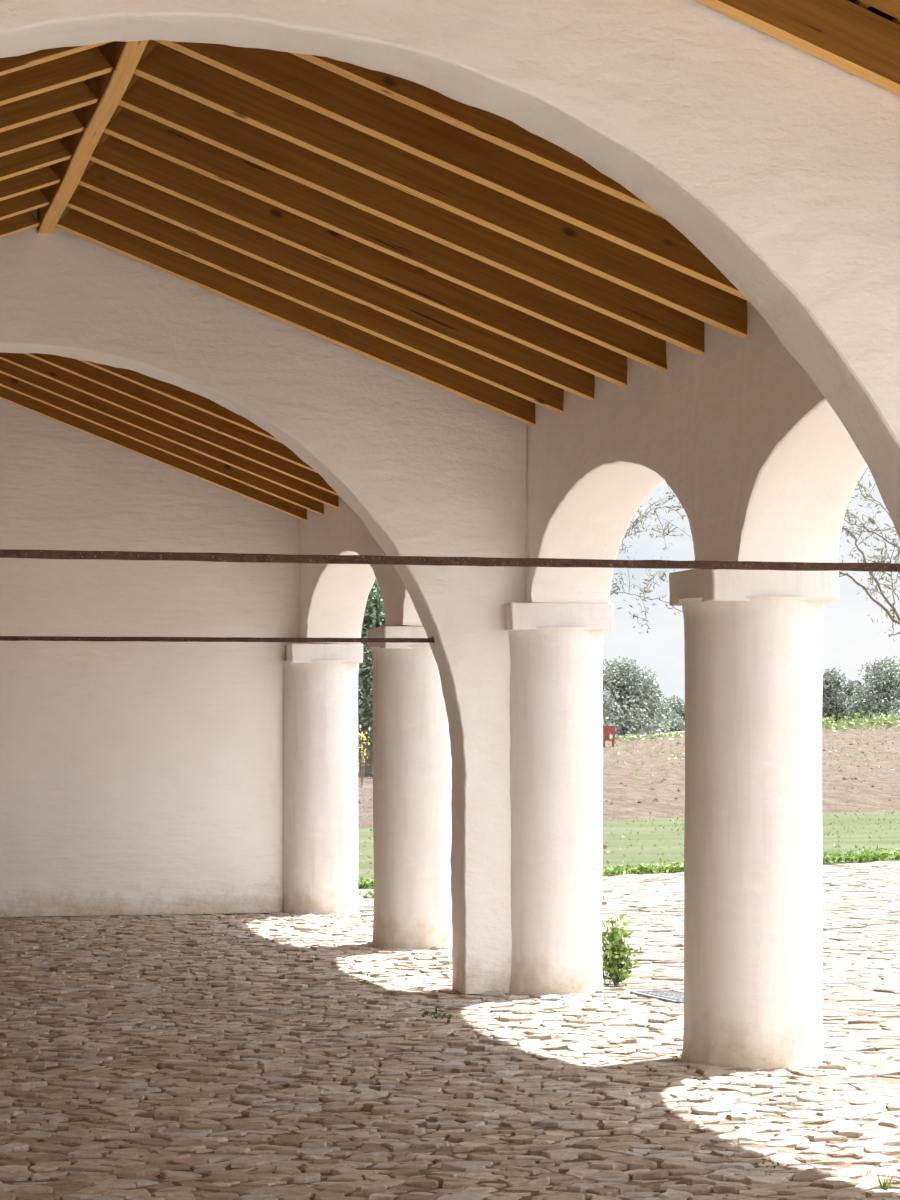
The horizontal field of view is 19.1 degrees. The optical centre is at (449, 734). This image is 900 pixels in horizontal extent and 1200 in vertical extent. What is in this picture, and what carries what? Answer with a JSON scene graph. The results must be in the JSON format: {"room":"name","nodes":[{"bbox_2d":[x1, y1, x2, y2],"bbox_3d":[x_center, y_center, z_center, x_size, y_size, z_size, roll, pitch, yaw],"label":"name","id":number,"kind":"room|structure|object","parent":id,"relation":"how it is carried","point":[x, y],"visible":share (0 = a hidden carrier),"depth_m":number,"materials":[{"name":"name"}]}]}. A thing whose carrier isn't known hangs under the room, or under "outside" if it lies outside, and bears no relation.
{"room":"covered arcade","nodes":[
{"label":"covered arcade","id":0,"kind":"room"},
{"bbox_2d":[0,399,300,916],"bbox_3d":[-4.208,-0.812,23.656,6.836,4.824,0.436,0,0,-14],"label":"wall","id":1,"kind":"structure","parent":0,"point":[137,777],"depth_m":23.79,"materials":[{"name":"white paint"}]},
{"bbox_2d":[0,861,899,1199],"bbox_3d":[9.800,1.606,23.262,90.000,0.068,76.603,0,0,-14],"label":"floor","id":2,"kind":"structure","parent":0,"point":[232,1056],"depth_m":12.58,"materials":[{"name":"stone"}]},
{"bbox_2d":[0,206,526,993],"bbox_3d":[-2.530,-0.807,16.050,6.099,4.825,0.374,0,0,-14],"label":"arch","id":3,"kind":"object","parent":2,"relation":"on","point":[430,470],"visible":0.95,"depth_m":16.42,"materials":[{"name":"white paint"}]},
{"bbox_2d":[0,636,435,642],"bbox_3d":[-2.525,-0.589,16.050,5.030,0.054,0.033,0,0,-14],"label":"rod","id":4,"kind":"object","parent":3,"relation":"attached to","point":[2,638],"visible":1,"depth_m":16.30,"materials":[{"name":"metal"}]},
{"bbox_2d":[282,643,362,914],"bbox_3d":[-1.118,0.405,23.998,0.730,2.430,0.345,0,0,-14],"label":"round column","id":5,"kind":"structure","parent":2,"relation":"on","point":[321,680],"depth_m":23.89,"materials":[{"name":"white paint"}]},
{"bbox_2d":[359,888,373,898],"bbox_3d":[-0.775,1.552,26.253,0.298,0.142,0.361,0,0,-14],"label":"tuft","id":6,"kind":"object","parent":2,"relation":"on","point":[369,892],"visible":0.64,"depth_m":26.24,"materials":[{"name":"green plant"}]},
{"bbox_2d":[367,626,451,949],"bbox_3d":[-0.242,0.405,20.370,0.734,2.430,0.736,0,0,-14],"label":"round column","id":7,"kind":"structure","parent":2,"relation":"on","point":[412,765],"depth_m":20.06,"materials":[{"name":"white paint"}]},
{"bbox_2d":[421,1005,456,1021],"bbox_3d":[-0.059,1.562,15.031,0.187,0.105,0.215,0,0,16],"label":"tuft","id":8,"kind":"object","parent":2,"relation":"on","point":[441,1016],"visible":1,"depth_m":15.02,"materials":[{"name":"green plant"}]},
{"bbox_2d":[0,0,899,546],"bbox_3d":[-0.766,-0.805,8.767,6.098,4.828,0.374,0,0,-14],"label":"arch","id":9,"kind":"object","parent":2,"relation":"on","point":[777,162],"visible":0.99,"depth_m":9.00,"materials":[{"name":"white paint"}]},
{"bbox_2d":[0,549,899,571],"bbox_3d":[-0.761,-0.588,8.766,5.027,0.048,0.033,0,0,-14],"label":"rod","id":10,"kind":"object","parent":9,"relation":"attached to","point":[4,553],"visible":1,"depth_m":8.93,"materials":[{"name":"metal"}]},
{"bbox_2d":[505,603,613,995],"bbox_3d":[0.617,0.405,16.808,0.731,2.430,0.735,0,0,-14],"label":"round column","id":11,"kind":"structure","parent":2,"relation":"on","point":[556,649],"depth_m":16.50,"materials":[{"name":"white paint"}]},
{"bbox_2d":[602,842,640,986],"bbox_3d":[1.046,1.147,17.073,0.345,0.934,0.306,0,0,-38],"label":"leafy plant","id":12,"kind":"object","parent":2,"relation":"on","point":[614,958],"visible":0.93,"depth_m":17.05,"materials":[{"name":"green plant"}]},
{"bbox_2d":[630,990,683,1003],"bbox_3d":[1.372,1.609,16.301,0.300,0.047,0.680,0,0,-20],"label":"drain grate","id":13,"kind":"object","parent":2,"relation":"in","point":[663,995],"visible":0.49,"depth_m":16.40,"materials":[{"name":"metal"}]},
{"bbox_2d":[669,569,838,1069],"bbox_3d":[1.491,0.405,13.198,0.734,2.430,0.728,0,0,-14],"label":"round column","id":14,"kind":"structure","parent":2,"relation":"on","point":[753,639],"depth_m":12.91,"materials":[{"name":"white paint"}]},
{"bbox_2d":[755,1159,784,1168],"bbox_3d":[1.173,1.577,9.861,0.115,0.040,0.094,0,0,-14],"label":"tuft","id":15,"kind":"object","parent":2,"relation":"on","point":[778,1164],"visible":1,"depth_m":9.86,"materials":[{"name":"green plant"}]},
{"bbox_2d":[874,1171,896,1189],"bbox_3d":[1.530,1.570,9.426,0.093,0.080,0.052,0,0,23],"label":"tuft","id":16,"kind":"object","parent":2,"relation":"on","point":[883,1187],"visible":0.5,"depth_m":9.42,"materials":[{"name":"green plant"}]},
{"bbox_2d":[59,0,899,197],"bbox_3d":[-1.144,-2.601,10.475,7.168,1.451,27.700,0,0,-14],"label":"ceiling","id":17,"kind":"structure","parent":0,"point":[888,9],"depth_m":9.07,"materials":[{"name":"brown wood"}]},
{"bbox_2d":[0,211,39,237],"bbox_3d":[-3.982,-2.503,15.354,3.237,1.295,0.092,0,0,-14],"label":"rafter","id":18,"kind":"object","parent":17,"relation":"attached to","point":[24,221],"visible":0.68,"depth_m":15.67,"materials":[{"name":"brown wood"}]},
{"bbox_2d":[0,189,49,219],"bbox_3d":[-3.831,-2.503,14.732,3.236,1.295,0.091,0,0,-14],"label":"rafter","id":19,"kind":"object","parent":17,"relation":"attached to","point":[35,199],"visible":0.71,"depth_m":15.04,"materials":[{"name":"brown wood"}]},
{"bbox_2d":[0,166,59,200],"bbox_3d":[-3.684,-2.503,14.124,3.236,1.295,0.089,0,0,-14],"label":"rafter","id":20,"kind":"object","parent":17,"relation":"attached to","point":[43,177],"visible":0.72,"depth_m":14.42,"materials":[{"name":"brown wood"}]},
{"bbox_2d":[0,139,71,180],"bbox_3d":[-3.537,-2.503,13.517,3.236,1.295,0.091,0,0,-14],"label":"rafter","id":21,"kind":"object","parent":17,"relation":"attached to","point":[52,152],"visible":0.76,"depth_m":13.81,"materials":[{"name":"brown wood"}]},
{"bbox_2d":[0,111,84,156],"bbox_3d":[-3.382,-2.503,12.877,3.237,1.295,0.087,0,0,-14],"label":"rafter","id":22,"kind":"object","parent":17,"relation":"attached to","point":[62,125],"visible":0.69,"depth_m":13.17,"materials":[{"name":"brown wood"}]},
{"bbox_2d":[0,81,97,132],"bbox_3d":[-3.239,-2.503,12.285,3.236,1.295,0.087,0,0,-14],"label":"rafter","id":23,"kind":"object","parent":17,"relation":"attached to","point":[35,108],"visible":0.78,"depth_m":12.57,"materials":[{"name":"brown wood"}]},
{"bbox_2d":[0,43,106,75],"bbox_3d":[-2.949,-2.503,11.090,3.237,1.295,0.086,0,0,-14],"label":"rafter","id":24,"kind":"object","parent":17,"relation":"attached to","point":[9,64],"visible":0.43,"depth_m":11.35,"materials":[{"name":"brown wood"}]},
{"bbox_2d":[0,47,112,105],"bbox_3d":[-3.094,-2.503,11.689,3.237,1.295,0.092,0,0,-14],"label":"rafter","id":25,"kind":"object","parent":17,"relation":"attached to","point":[89,63],"visible":0.76,"depth_m":11.97,"materials":[{"name":"brown wood"}]},
{"bbox_2d":[37,40,148,233],"bbox_3d":[-1.561,-3.092,12.438,0.100,0.240,7.169,0,0,-14],"label":"ridge beam","id":26,"kind":"structure","parent":17,"relation":"attached to","point":[124,57],"depth_m":13.20,"materials":[{"name":"brown wood"}]},
{"bbox_2d":[0,386,307,520],"bbox_3d":[-2.615,-2.520,23.488,3.058,1.255,0.087,0,0,-14],"label":"rafter","id":27,"kind":"object","parent":17,"relation":"attached to","point":[38,407],"visible":0.61,"depth_m":23.45,"materials":[{"name":"brown wood"}]},
{"bbox_2d":[0,373,322,514],"bbox_3d":[-2.445,-2.520,22.787,3.058,1.256,0.088,0,0,-14],"label":"rafter","id":28,"kind":"object","parent":17,"relation":"attached to","point":[8,382],"visible":0.6,"depth_m":22.74,"materials":[{"name":"brown wood"}]},
{"bbox_2d":[21,352,316,472],"bbox_3d":[-1.965,-2.520,20.802,3.058,1.256,0.090,0,0,-14],"label":"rafter","id":29,"kind":"object","parent":17,"relation":"attached to","point":[69,364],"visible":0.5,"depth_m":20.72,"materials":[{"name":"brown wood"}]},
{"bbox_2d":[0,359,338,507],"bbox_3d":[-2.286,-2.520,22.129,3.058,1.256,0.092,0,0,-14],"label":"rafter","id":30,"kind":"object","parent":17,"relation":"attached to","point":[9,369],"visible":0.6,"depth_m":22.09,"materials":[{"name":"brown wood"}]},
{"bbox_2d":[0,351,340,496],"bbox_3d":[-2.125,-2.520,21.462,3.057,1.256,0.092,0,0,-14],"label":"rafter","id":31,"kind":"object","parent":17,"relation":"attached to","point":[22,360],"visible":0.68,"depth_m":21.39,"materials":[{"name":"brown wood"}]},
{"bbox_2d":[69,356,282,443],"bbox_3d":[-1.805,-2.520,20.142,3.058,1.256,0.090,0,0,-14],"label":"rafter","id":32,"kind":"object","parent":17,"relation":"attached to","point":[190,398],"visible":0.3,"depth_m":20.05,"materials":[{"name":"brown wood"}]},
{"bbox_2d":[56,208,534,425],"bbox_3d":[-0.830,-2.520,16.118,3.058,1.256,0.090,0,0,-14],"label":"rafter","id":33,"kind":"object","parent":17,"relation":"attached to","point":[75,222],"visible":0.73,"depth_m":16.06,"materials":[{"name":"brown wood"}]},
{"bbox_2d":[67,186,563,413],"bbox_3d":[-0.680,-2.520,15.498,3.058,1.255,0.087,0,0,-14],"label":"rafter","id":34,"kind":"object","parent":17,"relation":"attached to","point":[87,201],"visible":0.72,"depth_m":15.44,"materials":[{"name":"brown wood"}]},
{"bbox_2d":[79,163,594,400],"bbox_3d":[-0.531,-2.521,14.883,3.058,1.255,0.090,0,0,-14],"label":"rafter","id":35,"kind":"object","parent":17,"relation":"attached to","point":[101,179],"visible":0.74,"depth_m":14.82,"materials":[{"name":"brown wood"}]},
{"bbox_2d":[90,135,628,386],"bbox_3d":[-0.387,-2.520,14.286,3.058,1.256,0.091,0,0,-14],"label":"rafter","id":36,"kind":"object","parent":17,"relation":"attached to","point":[120,156],"visible":0.75,"depth_m":14.23,"materials":[{"name":"brown wood"}]},
{"bbox_2d":[104,107,666,370],"bbox_3d":[-0.231,-2.520,13.644,3.057,1.255,0.091,0,0,-14],"label":"rafter","id":37,"kind":"object","parent":17,"relation":"attached to","point":[136,129],"visible":0.71,"depth_m":13.59,"materials":[{"name":"brown wood"}]},
{"bbox_2d":[118,77,703,354],"bbox_3d":[-0.087,-2.520,13.051,3.058,1.256,0.090,0,0,-14],"label":"rafter","id":38,"kind":"object","parent":17,"relation":"attached to","point":[147,98],"visible":0.73,"depth_m":12.99,"materials":[{"name":"brown wood"}]},
{"bbox_2d":[133,43,746,337],"bbox_3d":[0.056,-2.520,12.457,3.057,1.256,0.088,0,0,-14],"label":"rafter","id":39,"kind":"object","parent":17,"relation":"attached to","point":[167,67],"visible":0.84,"depth_m":12.39,"materials":[{"name":"brown wood"}]},
{"bbox_2d":[154,40,750,301],"bbox_3d":[0.203,-2.520,11.852,3.058,1.256,0.089,0,0,-14],"label":"rafter","id":40,"kind":"object","parent":17,"relation":"attached to","point":[282,73],"visible":0.65,"depth_m":11.78,"materials":[{"name":"brown wood"}]},
{"bbox_2d":[286,51,661,217],"bbox_3d":[0.351,-2.520,11.239,3.058,1.256,0.090,0,0,-14],"label":"rafter","id":41,"kind":"object","parent":17,"relation":"attached to","point":[469,117],"visible":0.34,"depth_m":11.14,"materials":[{"name":"brown wood"}]},
{"bbox_2d":[695,0,899,95],"bbox_3d":[0.910,-2.520,8.931,3.057,1.256,0.088,0,0,-14],"label":"rafter","id":42,"kind":"object","parent":17,"relation":"attached to","point":[848,36],"visible":1,"depth_m":8.98,"materials":[{"name":"brown wood"}]},
{"bbox_2d":[300,301,862,643],"bbox_3d":[1.993,-0.245,11.132,0.677,3.730,27.514,0,0,-14],"label":"wall","id":43,"kind":"structure","parent":0,"point":[759,464],"depth_m":13.77,"materials":[{"name":"white paint"}]},
{"bbox_2d":[612,472,899,640],"bbox_3d":[3.528,-0.335,22.734,5.029,3.987,1.298,0,0,-32],"label":"tree","id":44,"kind":"object","parent":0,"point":[848,515],"visible":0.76,"depth_m":22.41,"materials":[{"name":"grey plant"}]},
{"label":"outside","id":45,"kind":"structure","parent":0,"visible":0},
{"bbox_2d":[358,722,899,827],"bbox_3d":[13.206,0.303,91.240,157.280,2.606,117.423,0,0,-14],"label":"field","id":46,"kind":"structure","parent":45,"point":[867,798],"depth_m":74.06,"materials":[{"name":"soil"}]},
{"bbox_2d":[358,731,369,785],"bbox_3d":[-2.089,0.572,63.261,0.406,1.308,0.864,0,0,5],"label":"weed","id":47,"kind":"object","parent":46,"relation":"on","point":[360,745],"visible":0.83,"depth_m":63.26,"materials":[{"name":"plant"}]},
{"bbox_2d":[358,578,383,773],"bbox_3d":[-2.465,-1.825,71.350,4.803,5.990,4.772,0,0,-14],"label":"dense tree","id":48,"kind":"object","parent":46,"relation":"on","point":[373,617],"visible":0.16,"depth_m":71.03,"materials":[{"name":"green plant"}]},
{"bbox_2d":[603,726,614,746],"bbox_3d":[6.398,0.091,108.556,0.559,0.889,0.120,0,0,4],"label":"stand","id":49,"kind":"object","parent":46,"relation":"on","point":[606,729],"visible":0.84,"depth_m":108.50,"materials":[{"name":"red"}]},
{"bbox_2d":[358,701,899,776],"bbox_3d":[26.855,-0.191,108.682,93.298,3.330,75.664,0,0,-14],"label":"weeds","id":50,"kind":"object","parent":46,"relation":"on","point":[884,719],"visible":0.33,"depth_m":124.12,"materials":[{"name":"green plant"}]},
{"bbox_2d":[358,725,899,814],"bbox_3d":[12.996,0.348,93.173,47.490,2.485,75.896,0,0,-14],"label":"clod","id":51,"kind":"object","parent":46,"relation":"on","point":[844,777],"visible":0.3,"depth_m":73.92,"materials":[{"name":"brown soil"}]},
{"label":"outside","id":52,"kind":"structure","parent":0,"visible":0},
{"bbox_2d":[358,807,899,888],"bbox_3d":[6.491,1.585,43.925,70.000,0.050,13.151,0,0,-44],"label":"lawn","id":53,"kind":"structure","parent":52,"point":[886,840],"depth_m":40.55,"materials":[{"name":"green plant"}]},
{"bbox_2d":[358,844,899,888],"bbox_3d":[4.240,1.494,33.237,16.047,0.263,0.831,0,0,-44],"label":"weeds","id":54,"kind":"object","parent":53,"relation":"on","point":[872,856],"visible":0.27,"depth_m":31.43,"materials":[{"name":"green plant"}]},
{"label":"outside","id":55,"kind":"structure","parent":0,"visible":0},
{"bbox_2d":[358,724,835,737],"bbox_3d":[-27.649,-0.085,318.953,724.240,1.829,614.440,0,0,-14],"label":"ground","id":56,"kind":"structure","parent":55,"point":[628,734],"depth_m":134.70,"materials":[{"name":"brown soil"}]},
{"bbox_2d":[602,656,679,737],"bbox_3d":[8.784,-1.758,133.511,5.709,4.430,5.705,0,0,-14],"label":"tree","id":57,"kind":"object","parent":56,"relation":"on","point":[632,701],"visible":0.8,"depth_m":133.16,"materials":[{"name":"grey plant"}]},
{"bbox_2d":[605,700,684,737],"bbox_3d":[10.079,-0.919,139.145,4.615,2.553,4.333,0,0,-14],"label":"tree","id":58,"kind":"object","parent":56,"relation":"on","point":[668,707],"visible":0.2,"depth_m":138.97,"materials":[{"name":"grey plant"}]},
{"bbox_2d":[656,695,684,731],"bbox_3d":[11.816,-0.938,141.644,3.221,2.391,3.189,0,0,-14],"label":"tree","id":59,"kind":"object","parent":56,"relation":"on","point":[679,704],"visible":0.33,"depth_m":141.09,"materials":[{"name":"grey plant"}]},
{"bbox_2d":[822,667,856,721],"bbox_3d":[20.518,-1.909,145.059,2.762,3.436,3.351,0,0,-14],"label":"tree","id":60,"kind":"object","parent":56,"relation":"on","point":[833,696],"visible":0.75,"depth_m":144.12,"materials":[{"name":"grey plant"}]},
{"bbox_2d":[834,679,878,719],"bbox_3d":[21.686,-1.657,147.614,4.387,2.906,3.831,0,0,-14],"label":"tree","id":61,"kind":"object","parent":56,"relation":"on","point":[850,684],"visible":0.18,"depth_m":146.57,"materials":[{"name":"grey plant"}]},
{"bbox_2d":[839,656,899,718],"bbox_3d":[23.034,-2.292,143.109,4.126,3.925,4.962,0,0,-14],"label":"tree","id":62,"kind":"object","parent":56,"relation":"on","point":[878,695],"visible":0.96,"depth_m":142.65,"materials":[{"name":"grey plant"}]}
]}

